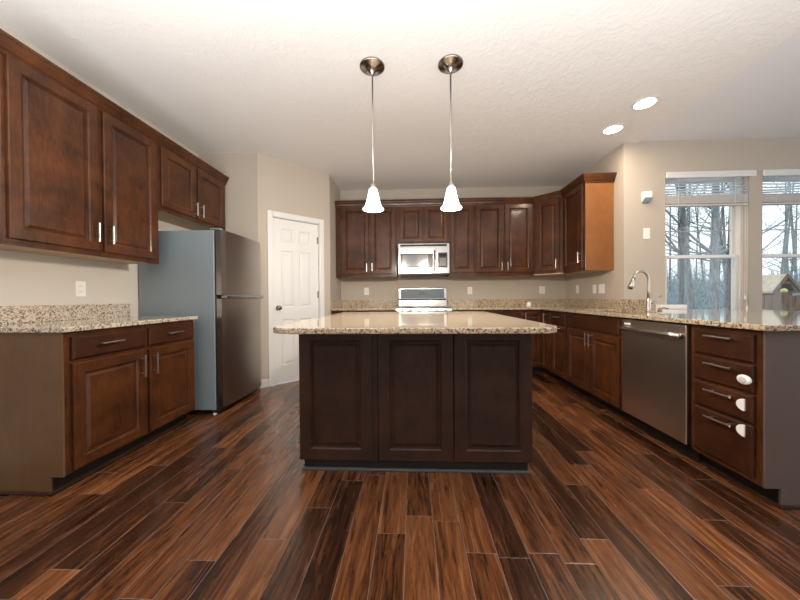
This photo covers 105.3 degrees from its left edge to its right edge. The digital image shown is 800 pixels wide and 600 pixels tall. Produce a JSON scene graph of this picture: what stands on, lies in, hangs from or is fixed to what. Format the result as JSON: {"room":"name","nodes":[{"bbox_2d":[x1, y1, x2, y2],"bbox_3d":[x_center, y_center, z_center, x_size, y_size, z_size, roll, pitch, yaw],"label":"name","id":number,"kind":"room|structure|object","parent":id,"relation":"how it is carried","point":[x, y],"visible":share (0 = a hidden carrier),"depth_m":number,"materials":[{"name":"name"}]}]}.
{"room":"kitchen","nodes":[
{"label":"kitchen","id":0,"kind":"room"},
{"bbox_2d":[0,23,198,315],"bbox_3d":[-2.584,-0.306,0.118,0.120,2.770,7.225,0,0,2],"label":"wall","id":1,"kind":"structure","parent":0,"point":[26,279],"depth_m":2.23,"materials":[{"name":"beige paint"}]},
{"bbox_2d":[0,304,129,324],"bbox_3d":[-2.427,0.092,2.054,0.022,0.111,1.300,0,0,2],"label":"backsplash","id":2,"kind":"structure","parent":1,"relation":"attached to","point":[37,313],"depth_m":2.16,"materials":[{"name":"stone"}]},
{"bbox_2d":[0,52,158,263],"bbox_3d":[-2.256,-0.843,2.151,0.383,1.074,1.013,0,0,2],"label":"upper cabinet","id":3,"kind":"object","parent":1,"relation":"attached to","point":[77,182],"visible":0.99,"depth_m":1.96,"materials":[{"name":"brown wood"}]},
{"bbox_2d":[0,28,228,185],"bbox_3d":[-2.083,-1.387,2.563,0.049,0.095,2.070,0,0,2],"label":"crown molding","id":4,"kind":"structure","parent":3,"relation":"attached to","point":[10,45],"depth_m":2.08,"materials":[{"name":"brown wood"}]},
{"bbox_2d":[75,281,85,296],"bbox_3d":[-2.426,-0.085,2.318,0.007,0.116,0.072,0,0,2],"label":"wall outlet","id":5,"kind":"object","parent":1,"relation":"attached to","point":[80,286],"visible":1,"depth_m":2.31,"materials":[{"name":"white plastic"}]},
{"bbox_2d":[157,146,224,230],"bbox_3d":[-2.216,-1.090,3.132,0.383,0.596,0.950,0,0,2],"label":"upper cabinet","id":6,"kind":"object","parent":1,"relation":"attached to","point":[190,198],"visible":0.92,"depth_m":3.01,"materials":[{"name":"brown wood"}]},
{"bbox_2d":[199,153,257,298],"bbox_3d":[-2.022,-0.338,3.670,0.707,2.770,0.110,0,0,2],"label":"wall","id":7,"kind":"structure","parent":0,"point":[241,218],"depth_m":3.60,"materials":[{"name":"beige paint"}]},
{"bbox_2d":[257,153,330,387],"bbox_3d":[-1.353,-0.345,3.951,0.947,2.770,0.100,-1,1,-42],"label":"wall","id":8,"kind":"structure","parent":0,"point":[282,186],"depth_m":3.80,"materials":[{"name":"beige paint"}]},
{"bbox_2d":[260,379,268,387],"bbox_3d":[-1.619,0.994,3.637,0.103,0.100,0.014,-1,1,-42],"label":"baseboard","id":9,"kind":"structure","parent":8,"relation":"attached to","point":[265,382],"depth_m":3.64,"materials":[{"name":"white paint"}]},
{"bbox_2d":[267,210,324,386],"bbox_3d":[-1.333,-0.023,3.940,0.745,2.125,0.144,-1,1,-42],"label":"door","id":10,"kind":"structure","parent":8,"relation":"in","point":[295,243],"depth_m":3.89,"materials":[{"name":"white paint"}]},
{"bbox_2d":[329,175,340,313],"bbox_3d":[-1.005,-0.352,4.556,0.100,2.770,0.635,0,0,2],"label":"wall","id":11,"kind":"structure","parent":0,"point":[334,192],"depth_m":4.42,"materials":[{"name":"beige paint"}]},
{"bbox_2d":[330,300,341,308],"bbox_3d":[-0.939,0.062,4.551,0.022,0.111,0.643,0,0,2],"label":"backsplash","id":12,"kind":"structure","parent":11,"relation":"attached to","point":[336,303],"depth_m":4.48,"materials":[{"name":"stone"}]},
{"bbox_2d":[0,373,799,599],"bbox_3d":[1.785,1.070,0.625,8.900,0.050,8.580,0,0,2],"label":"floor","id":13,"kind":"structure","parent":0,"point":[223,505],"depth_m":1.43,"materials":[{"name":"brown wood"}]},
{"bbox_2d":[0,320,194,495],"bbox_3d":[-2.087,0.617,2.161,0.663,0.884,1.008,0,0,2],"label":"base cabinet","id":14,"kind":"object","parent":13,"relation":"on","point":[73,404],"visible":0.95,"depth_m":1.75,"materials":[{"name":"brown wood"}]},
{"bbox_2d":[0,304,197,332],"bbox_3d":[-2.115,0.105,2.041,0.647,0.141,1.300,0,0,2],"label":"countertop","id":15,"kind":"structure","parent":14,"relation":"on","point":[37,318],"depth_m":2.06,"materials":[{"name":"stone"}]},
{"bbox_2d":[139,228,263,414],"bbox_3d":[-1.973,0.198,3.155,0.821,1.706,0.735,0,0,2],"label":"refrigerator","id":16,"kind":"object","parent":13,"relation":"on","point":[213,276],"visible":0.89,"depth_m":2.79,"materials":[{"name":"grey metal"}]},
{"bbox_2d":[331,310,395,314],"bbox_3d":[-0.492,0.587,4.521,0.905,0.884,0.658,0,0,2],"label":"base cabinet","id":17,"kind":"object","parent":13,"relation":"on","point":[332,312],"visible":0.02,"depth_m":4.25,"materials":[{"name":"brown wood"}]},
{"bbox_2d":[330,300,397,310],"bbox_3d":[-0.500,0.074,4.530,0.901,0.141,0.648,0,0,2],"label":"countertop","id":18,"kind":"structure","parent":17,"relation":"on","point":[336,305],"depth_m":4.82,"materials":[{"name":"stone"}]},
{"bbox_2d":[299,334,532,473],"bbox_3d":[0.112,0.599,2.479,1.407,0.884,1.280,0,0,2],"label":"kitchen island","id":19,"kind":"object","parent":13,"relation":"on","point":[444,403],"visible":0.88,"depth_m":1.85,"materials":[{"name":"brown wood"}]},
{"bbox_2d":[273,311,556,333],"bbox_3d":[0.098,0.143,2.316,1.456,0.030,1.696,0,0,2],"label":"island countertop","id":20,"kind":"structure","parent":19,"relation":"on","point":[451,322],"depth_m":1.63,"materials":[{"name":"stone"}]},
{"bbox_2d":[396,288,451,311],"bbox_3d":[0.340,0.393,4.447,0.766,1.162,0.712,0,0,2],"label":"range","id":21,"kind":"object","parent":13,"relation":"on","point":[434,299],"visible":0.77,"depth_m":4.72,"materials":[{"name":"silver metal"}]},
{"bbox_2d":[452,310,518,317],"bbox_3d":[1.189,0.576,4.450,0.905,0.884,0.658,0,0,2],"label":"base cabinet","id":22,"kind":"object","parent":13,"relation":"on","point":[512,313],"visible":0.05,"depth_m":4.15,"materials":[{"name":"brown wood"}]},
{"bbox_2d":[519,310,557,379],"bbox_3d":[2.087,0.571,4.292,0.900,0.884,0.900,0,0,2],"label":"base cabinet","id":23,"kind":"object","parent":13,"relation":"on","point":[541,343],"visible":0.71,"depth_m":4.13,"materials":[{"name":"brown wood"}]},
{"bbox_2d":[551,311,573,387],"bbox_3d":[2.181,0.576,3.645,0.658,0.884,0.383,0,0,2],"label":"base cabinet","id":24,"kind":"object","parent":13,"relation":"on","point":[559,319],"visible":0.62,"depth_m":3.63,"materials":[{"name":"brown wood"}]},
{"bbox_2d":[567,312,630,419],"bbox_3d":[2.154,0.581,2.997,0.658,0.884,0.911,0,0,2],"label":"base cabinet","id":25,"kind":"object","parent":13,"relation":"on","point":[594,342],"visible":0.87,"depth_m":2.90,"materials":[{"name":"brown wood"}]},
{"bbox_2d":[618,318,703,462],"bbox_3d":[2.101,0.591,2.219,0.658,0.878,0.604,0,0,2],"label":"dishwasher","id":26,"kind":"object","parent":13,"relation":"on","point":[656,355],"visible":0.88,"depth_m":2.15,"materials":[{"name":"silver metal"}]},
{"bbox_2d":[570,324,799,508],"bbox_3d":[2.607,0.582,2.484,1.608,0.884,2.017,0,0,2],"label":"base cabinet","id":27,"kind":"object","parent":13,"relation":"on","point":[746,383],"visible":0.95,"depth_m":1.58,"materials":[{"name":"brown wood"}]},
{"bbox_2d":[447,299,799,330],"bbox_3d":[2.154,0.067,3.105,2.958,0.141,3.272,0,0,2],"label":"countertop","id":28,"kind":"structure","parent":27,"relation":"on","point":[749,319],"depth_m":2.92,"materials":[{"name":"stone"}]},
{"bbox_2d":[624,299,645,308],"bbox_3d":[2.638,0.046,3.405,0.256,0.111,0.022,0,0,2],"label":"backsplash","id":29,"kind":"structure","parent":28,"relation":"on","point":[628,303],"depth_m":3.40,"materials":[{"name":"stone"}]},
{"bbox_2d":[627,270,661,310],"bbox_3d":[2.394,-0.093,2.982,0.324,0.398,0.054,0,0,2],"label":"faucet","id":30,"kind":"object","parent":28,"relation":"on","point":[649,302],"visible":1,"depth_m":2.97,"materials":[{"name":"silver metal"}]},
{"bbox_2d":[656,305,686,308],"bbox_3d":[2.987,0.075,3.361,0.285,0.046,0.065,0,0,2],"label":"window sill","id":31,"kind":"structure","parent":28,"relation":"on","point":[657,306],"depth_m":3.33,"materials":[{"name":"white plastic"}]},
{"bbox_2d":[0,0,799,190],"bbox_3d":[1.765,-1.775,0.602,8.900,0.100,8.580,0,0,2],"label":"ceiling","id":32,"kind":"structure","parent":0,"point":[538,83],"depth_m":2.35,"materials":[{"name":"white paint"}]},
{"bbox_2d":[360,56,384,211],"bbox_3d":[-0.201,-1.197,2.256,0.184,1.055,0.184,0,0,2],"label":"pendant lamp","id":33,"kind":"object","parent":32,"relation":"hanging from","point":[371,66],"visible":1,"depth_m":2.23,"materials":[{"name":"silver metal"}]},
{"bbox_2d":[438,54,462,210],"bbox_3d":[0.373,-1.201,2.238,0.184,1.055,0.184,0,0,2],"label":"pendant lamp","id":34,"kind":"object","parent":32,"relation":"hanging from","point":[450,64],"visible":1,"depth_m":2.22,"materials":[{"name":"silver metal"}]},
{"bbox_2d":[601,124,624,134],"bbox_3d":[2.176,-1.744,3.122,0.196,0.008,0.196,0,0,2],"label":"recessed light","id":35,"kind":"object","parent":32,"relation":"in","point":[615,128],"visible":1,"depth_m":3.12,"materials":[{"name":"white paint"}]},
{"bbox_2d":[631,96,658,109],"bbox_3d":[2.170,-1.741,2.703,0.196,0.008,0.196,0,0,2],"label":"recessed light","id":36,"kind":"object","parent":32,"relation":"in","point":[649,101],"visible":1,"depth_m":2.70,"materials":[{"name":"white paint"}]},
{"bbox_2d":[340,186,565,306],"bbox_3d":[0.839,-0.368,4.856,3.759,2.770,0.120,0,0,2],"label":"wall","id":37,"kind":"structure","parent":0,"point":[456,287],"depth_m":4.79,"materials":[{"name":"beige paint"}]},
{"bbox_2d":[364,288,368,294],"bbox_3d":[-0.533,-0.138,4.851,0.072,0.116,0.007,0,0,2],"label":"wall outlet","id":38,"kind":"object","parent":37,"relation":"attached to","point":[366,290],"visible":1,"depth_m":4.85,"materials":[{"name":"white plastic"}]},
{"bbox_2d":[336,206,397,278],"bbox_3d":[-0.497,-0.875,4.651,0.900,1.074,0.383,0,0,2],"label":"upper cabinet","id":39,"kind":"object","parent":37,"relation":"attached to","point":[366,246],"visible":0.94,"depth_m":4.50,"materials":[{"name":"brown wood"}]},
{"bbox_2d":[342,300,397,306],"bbox_3d":[-0.476,0.056,4.842,0.878,0.111,0.022,0,0,2],"label":"backsplash","id":40,"kind":"structure","parent":37,"relation":"attached to","point":[345,303],"depth_m":4.83,"materials":[{"name":"stone"}]},
{"bbox_2d":[396,206,448,246],"bbox_3d":[0.336,-1.121,4.633,0.768,0.594,0.345,0,0,2],"label":"upper cabinet","id":41,"kind":"object","parent":37,"relation":"attached to","point":[426,224],"visible":0.81,"depth_m":4.47,"materials":[{"name":"brown wood"}]},
{"bbox_2d":[398,243,449,275],"bbox_3d":[0.347,-0.595,4.575,0.742,0.446,0.470,0,0,2],"label":"microwave","id":42,"kind":"object","parent":41,"relation":"attached to","point":[419,259],"visible":1,"depth_m":4.39,"materials":[{"name":"silver plastic"}]},
{"bbox_2d":[447,205,474,277],"bbox_3d":[0.908,-0.884,4.611,0.372,1.074,0.345,0,0,2],"label":"upper cabinet","id":43,"kind":"object","parent":37,"relation":"attached to","point":[461,222],"visible":0.85,"depth_m":4.45,"materials":[{"name":"brown wood"}]},
{"bbox_2d":[473,204,533,276],"bbox_3d":[1.517,-0.888,4.567,0.846,1.074,0.383,0,0,2],"label":"upper cabinet","id":44,"kind":"object","parent":37,"relation":"attached to","point":[504,234],"visible":0.98,"depth_m":4.42,"materials":[{"name":"brown wood"}]},
{"bbox_2d":[447,299,564,306],"bbox_3d":[1.643,0.042,4.753,1.799,0.111,0.022,0,0,2],"label":"backsplash","id":45,"kind":"structure","parent":37,"relation":"attached to","point":[452,302],"depth_m":4.74,"materials":[{"name":"stone"}]},
{"bbox_2d":[539,286,544,293],"bbox_3d":[2.205,-0.156,4.736,0.085,0.116,0.007,0,0,2],"label":"wall outlet","id":46,"kind":"object","parent":37,"relation":"attached to","point":[541,288],"visible":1,"depth_m":4.74,"materials":[{"name":"white plastic"}]},
{"bbox_2d":[527,198,586,276],"bbox_3d":[2.242,-0.894,4.427,0.606,1.070,0.606,0,0,2],"label":"upper cabinet","id":47,"kind":"object","parent":37,"relation":"attached to","point":[548,215],"visible":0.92,"depth_m":4.26,"materials":[{"name":"brown wood"}]},
{"bbox_2d":[566,151,614,298],"bbox_3d":[2.615,-0.374,4.149,0.150,2.770,1.145,0,0,2],"label":"wall","id":48,"kind":"structure","parent":0,"point":[585,282],"depth_m":3.93,"materials":[{"name":"beige paint"}]},
{"bbox_2d":[563,182,613,273],"bbox_3d":[2.328,-0.888,3.853,0.383,1.074,0.531,0,0,2],"label":"upper cabinet","id":49,"kind":"object","parent":48,"relation":"attached to","point":[588,209],"visible":0.94,"depth_m":3.59,"materials":[{"name":"brown wood"}]},
{"bbox_2d":[335,172,616,207],"bbox_3d":[0.774,-1.418,4.027,3.499,0.095,0.861,0,0,2],"label":"crown molding","id":50,"kind":"structure","parent":49,"relation":"attached to","point":[583,178],"depth_m":4.40,"materials":[{"name":"brown wood"}]},
{"bbox_2d":[565,299,623,308],"bbox_3d":[2.527,0.041,4.074,0.022,0.111,1.305,0,0,2],"label":"backsplash","id":51,"kind":"structure","parent":48,"relation":"attached to","point":[595,303],"depth_m":3.87,"materials":[{"name":"stone"}]},
{"bbox_2d":[599,284,604,292],"bbox_3d":[2.523,-0.141,3.821,0.008,0.116,0.120,0,0,2],"label":"light switch","id":52,"kind":"object","parent":48,"relation":"attached to","point":[601,286],"visible":1,"depth_m":3.81,"materials":[{"name":"white plastic"}]},
{"bbox_2d":[614,137,799,309],"bbox_3d":[4.428,-0.387,3.419,3.834,2.782,0.160,0,0,2],"label":"wall","id":53,"kind":"structure","parent":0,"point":[640,167],"depth_m":3.40,"materials":[{"name":"beige paint"}]},
{"bbox_2d":[643,228,649,238],"bbox_3d":[2.751,-0.743,3.402,0.072,0.120,0.008,0,0,2],"label":"light switch","id":54,"kind":"object","parent":53,"relation":"attached to","point":[646,231],"visible":1,"depth_m":3.40,"materials":[{"name":"white plastic"}]},
{"bbox_2d":[642,191,651,203],"bbox_3d":[2.732,-1.138,3.376,0.080,0.123,0.054,0,0,2],"label":"sensor","id":55,"kind":"object","parent":53,"relation":"attached to","point":[646,195],"visible":1,"depth_m":3.36,"materials":[{"name":"white plastic"}]},
{"bbox_2d":[665,175,742,308],"bbox_3d":[3.407,-0.605,3.490,0.893,1.630,0.100,0,0,2],"label":"window","id":56,"kind":"structure","parent":53,"relation":"attached to","point":[735,230],"depth_m":3.46,"materials":[{"name":"white paint"}]},
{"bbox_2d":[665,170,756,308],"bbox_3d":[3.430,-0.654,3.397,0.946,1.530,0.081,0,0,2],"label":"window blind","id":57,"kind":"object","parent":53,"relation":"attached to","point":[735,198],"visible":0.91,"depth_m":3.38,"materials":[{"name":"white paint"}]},
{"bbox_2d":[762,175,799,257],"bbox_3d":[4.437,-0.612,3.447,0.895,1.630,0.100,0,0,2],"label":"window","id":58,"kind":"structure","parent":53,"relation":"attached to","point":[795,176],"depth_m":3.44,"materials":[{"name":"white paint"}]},
{"bbox_2d":[763,169,799,205],"bbox_3d":[4.447,-1.240,3.350,0.938,0.372,0.081,0,0,2],"label":"window blind","id":59,"kind":"object","parent":53,"relation":"attached to","point":[779,198],"visible":0.84,"depth_m":3.35,"materials":[{"name":"white paint"}]},
{"label":"outside","id":60,"kind":"structure","parent":0,"visible":0},
{"bbox_2d":[667,279,723,291],"bbox_3d":[14.989,-0.304,23.290,52.000,4.646,40.000,0,0,2],"label":"ground","id":61,"kind":"structure","parent":60,"point":[674,279],"depth_m":38.37,"materials":[{"name":"white snow"}]},
{"bbox_2d":[666,193,703,304],"bbox_3d":[15.356,-2.539,17.740,5.198,9.303,3.620,0,1,39],"label":"bare tree","id":62,"kind":"object","parent":61,"relation":"on","point":[674,193],"visible":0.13,"depth_m":16.63,"materials":[{"name":"grey plant"}]},
{"bbox_2d":[666,184,708,299],"bbox_3d":[16.030,-3.023,18.390,4.640,10.253,4.457,0,1,33],"label":"bare tree","id":63,"kind":"object","parent":61,"relation":"on","point":[670,236],"visible":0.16,"depth_m":18.29,"materials":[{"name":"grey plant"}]},
{"bbox_2d":[665,187,709,285],"bbox_3d":[21.096,-3.708,21.077,7.465,11.523,5.592,-1,0,-13],"label":"bare tree","id":64,"kind":"object","parent":61,"relation":"on","point":[686,187],"visible":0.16,"depth_m":21.20,"materials":[{"name":"grey plant"}]},
{"bbox_2d":[668,187,720,296],"bbox_3d":[14.187,-4.784,14.935,5.824,13.858,4.145,0,0,16],"label":"bare tree","id":65,"kind":"object","parent":61,"relation":"on","point":[689,187],"visible":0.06,"depth_m":15.12,"materials":[{"name":"grey plant"}]},
{"bbox_2d":[665,183,730,308],"bbox_3d":[9.837,-3.777,10.197,7.045,11.983,4.938,-1,1,-39],"label":"bare tree","id":66,"kind":"object","parent":61,"relation":"on","point":[727,297],"visible":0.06,"depth_m":9.55,"materials":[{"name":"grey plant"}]},
{"bbox_2d":[690,192,726,286],"bbox_3d":[23.357,-3.837,22.862,7.085,11.708,6.442,0,0,21],"label":"bare tree","id":67,"kind":"object","parent":61,"relation":"on","point":[726,192],"visible":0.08,"depth_m":22.75,"materials":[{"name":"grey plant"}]},
{"bbox_2d":[666,183,765,304],"bbox_3d":[7.036,-4.199,5.933,6.502,12.931,5.247,-1,1,-26],"label":"bare tree","id":68,"kind":"object","parent":61,"relation":"on","point":[681,235],"visible":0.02,"depth_m":7.66,"materials":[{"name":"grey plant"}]},
{"bbox_2d":[667,183,775,286],"bbox_3d":[20.823,-3.764,19.573,4.072,11.660,7.640,-1,1,-24],"label":"bare tree","id":69,"kind":"object","parent":61,"relation":"on","point":[724,183],"visible":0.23,"depth_m":20.37,"materials":[{"name":"grey plant"}]},
{"bbox_2d":[665,185,793,294],"bbox_3d":[10.515,-3.923,10.269,6.252,12.285,6.054,-1,0,-17],"label":"bare tree","id":70,"kind":"object","parent":61,"relation":"on","point":[700,212],"visible":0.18,"depth_m":10.23,"materials":[{"name":"grey plant"}]},
{"bbox_2d":[665,182,799,308],"bbox_3d":[7.892,-3.197,7.678,7.268,10.889,5.614,-1,1,-32],"label":"bare tree","id":71,"kind":"object","parent":61,"relation":"on","point":[715,216],"visible":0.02,"depth_m":7.62,"materials":[{"name":"grey plant"}]},
{"bbox_2d":[665,184,799,308],"bbox_3d":[7.933,-3.752,8.434,5.014,12.001,7.885,-1,1,-35],"label":"bare tree","id":72,"kind":"object","parent":61,"relation":"on","point":[689,290],"visible":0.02,"depth_m":8.21,"materials":[{"name":"grey plant"}]},
{"bbox_2d":[665,182,799,251],"bbox_3d":[10.180,-3.371,8.420,7.119,11.200,6.515,0,0,20],"label":"bare tree","id":73,"kind":"object","parent":61,"relation":"on","point":[771,182],"visible":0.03,"depth_m":8.87,"materials":[{"name":"grey plant"}]},
{"bbox_2d":[667,258,799,308],"bbox_3d":[18.036,-0.592,18.157,29.873,5.227,13.831,-1,1,-34],"label":"brush","id":74,"kind":"object","parent":61,"relation":"on","point":[701,296],"visible":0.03,"depth_m":12.64,"materials":[{"name":"grey plant"}]},
{"bbox_2d":[667,183,799,304],"bbox_3d":[16.638,-2.526,15.592,5.403,9.301,4.642,0,1,37],"label":"bare tree","id":75,"kind":"object","parent":61,"relation":"on","point":[723,214],"visible":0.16,"depth_m":14.87,"materials":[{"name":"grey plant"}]},
{"bbox_2d":[691,206,779,286],"bbox_3d":[21.036,-2.525,19.823,4.692,9.169,5.540,-1,1,-36],"label":"bare tree","id":76,"kind":"object","parent":61,"relation":"on","point":[720,206],"visible":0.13,"depth_m":19.20,"materials":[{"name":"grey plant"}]},
{"bbox_2d":[704,182,799,282],"bbox_3d":[17.991,-2.676,14.668,5.855,9.602,6.014,-1,0,-13],"label":"bare tree","id":77,"kind":"object","parent":61,"relation":"on","point":[785,214],"visible":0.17,"depth_m":14.18,"materials":[{"name":"grey plant"}]},
{"bbox_2d":[762,182,798,253],"bbox_3d":[24.182,-3.590,19.314,6.636,11.258,5.625,-1,1,-26],"label":"bare tree","id":78,"kind":"object","parent":61,"relation":"on","point":[796,208],"visible":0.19,"depth_m":18.67,"materials":[{"name":"grey plant"}]},
{"bbox_2d":[762,192,798,276],"bbox_3d":[26.978,-3.687,21.169,5.844,11.401,6.113,-1,1,-30],"label":"bare tree","id":79,"kind":"object","parent":61,"relation":"on","point":[795,192],"visible":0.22,"depth_m":21.64,"materials":[{"name":"grey plant"}]},
{"bbox_2d":[762,182,799,274],"bbox_3d":[24.455,-4.344,19.747,6.017,12.770,4.866,0,0,-8],"label":"bare tree","id":80,"kind":"object","parent":61,"relation":"on","point":[787,242],"visible":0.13,"depth_m":19.48,"materials":[{"name":"grey plant"}]},
{"bbox_2d":[762,182,799,279],"bbox_3d":[26.897,-3.453,20.699,6.473,10.923,4.884,0,0,-3],"label":"bare tree","id":81,"kind":"object","parent":61,"relation":"on","point":[787,182],"visible":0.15,"depth_m":21.21,"materials":[{"name":"grey plant"}]},
{"bbox_2d":[762,273,799,295],"bbox_3d":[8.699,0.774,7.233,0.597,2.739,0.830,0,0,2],"label":"garden shed","id":82,"kind":"object","parent":61,"relation":"on","point":[772,285],"visible":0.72,"depth_m":6.91,"materials":[{"name":"grey wood"}]},
{"bbox_2d":[762,295,799,310],"bbox_3d":[8.087,1.030,6.205,1.650,2.253,0.060,0,0,2],"label":"fence","id":83,"kind":"object","parent":61,"relation":"on","point":[769,302],"visible":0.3,"depth_m":6.18,"materials":[{"name":"brown wood"}]},
{"bbox_2d":[780,288,787,292],"bbox_3d":[7.954,-0.191,6.321,0.110,0.100,0.110,0,0,2],"label":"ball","id":84,"kind":"object","parent":83,"relation":"on","point":[783,290],"visible":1,"depth_m":6.29,"materials":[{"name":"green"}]},
{"bbox_2d":[762,182,799,293],"bbox_3d":[19.729,-3.590,14.171,8.025,11.416,4.787,0,1,44],"label":"bare tree","id":85,"kind":"object","parent":61,"relation":"on","point":[791,210],"visible":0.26,"depth_m":14.71,"materials":[{"name":"grey plant"}]},
{"bbox_2d":[762,182,799,275],"bbox_3d":[26.734,-4.604,20.163,4.006,13.237,6.036,0,0,16],"label":"bare tree","id":86,"kind":"object","parent":61,"relation":"on","point":[785,182],"visible":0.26,"depth_m":20.17,"materials":[{"name":"grey plant"}]},
{"bbox_2d":[763,207,799,278],"bbox_3d":[20.430,-2.211,15.508,4.452,8.621,4.530,0,1,37],"label":"bare tree","id":87,"kind":"object","parent":61,"relation":"on","point":[797,207],"visible":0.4,"depth_m":16.24,"materials":[{"name":"grey plant"}]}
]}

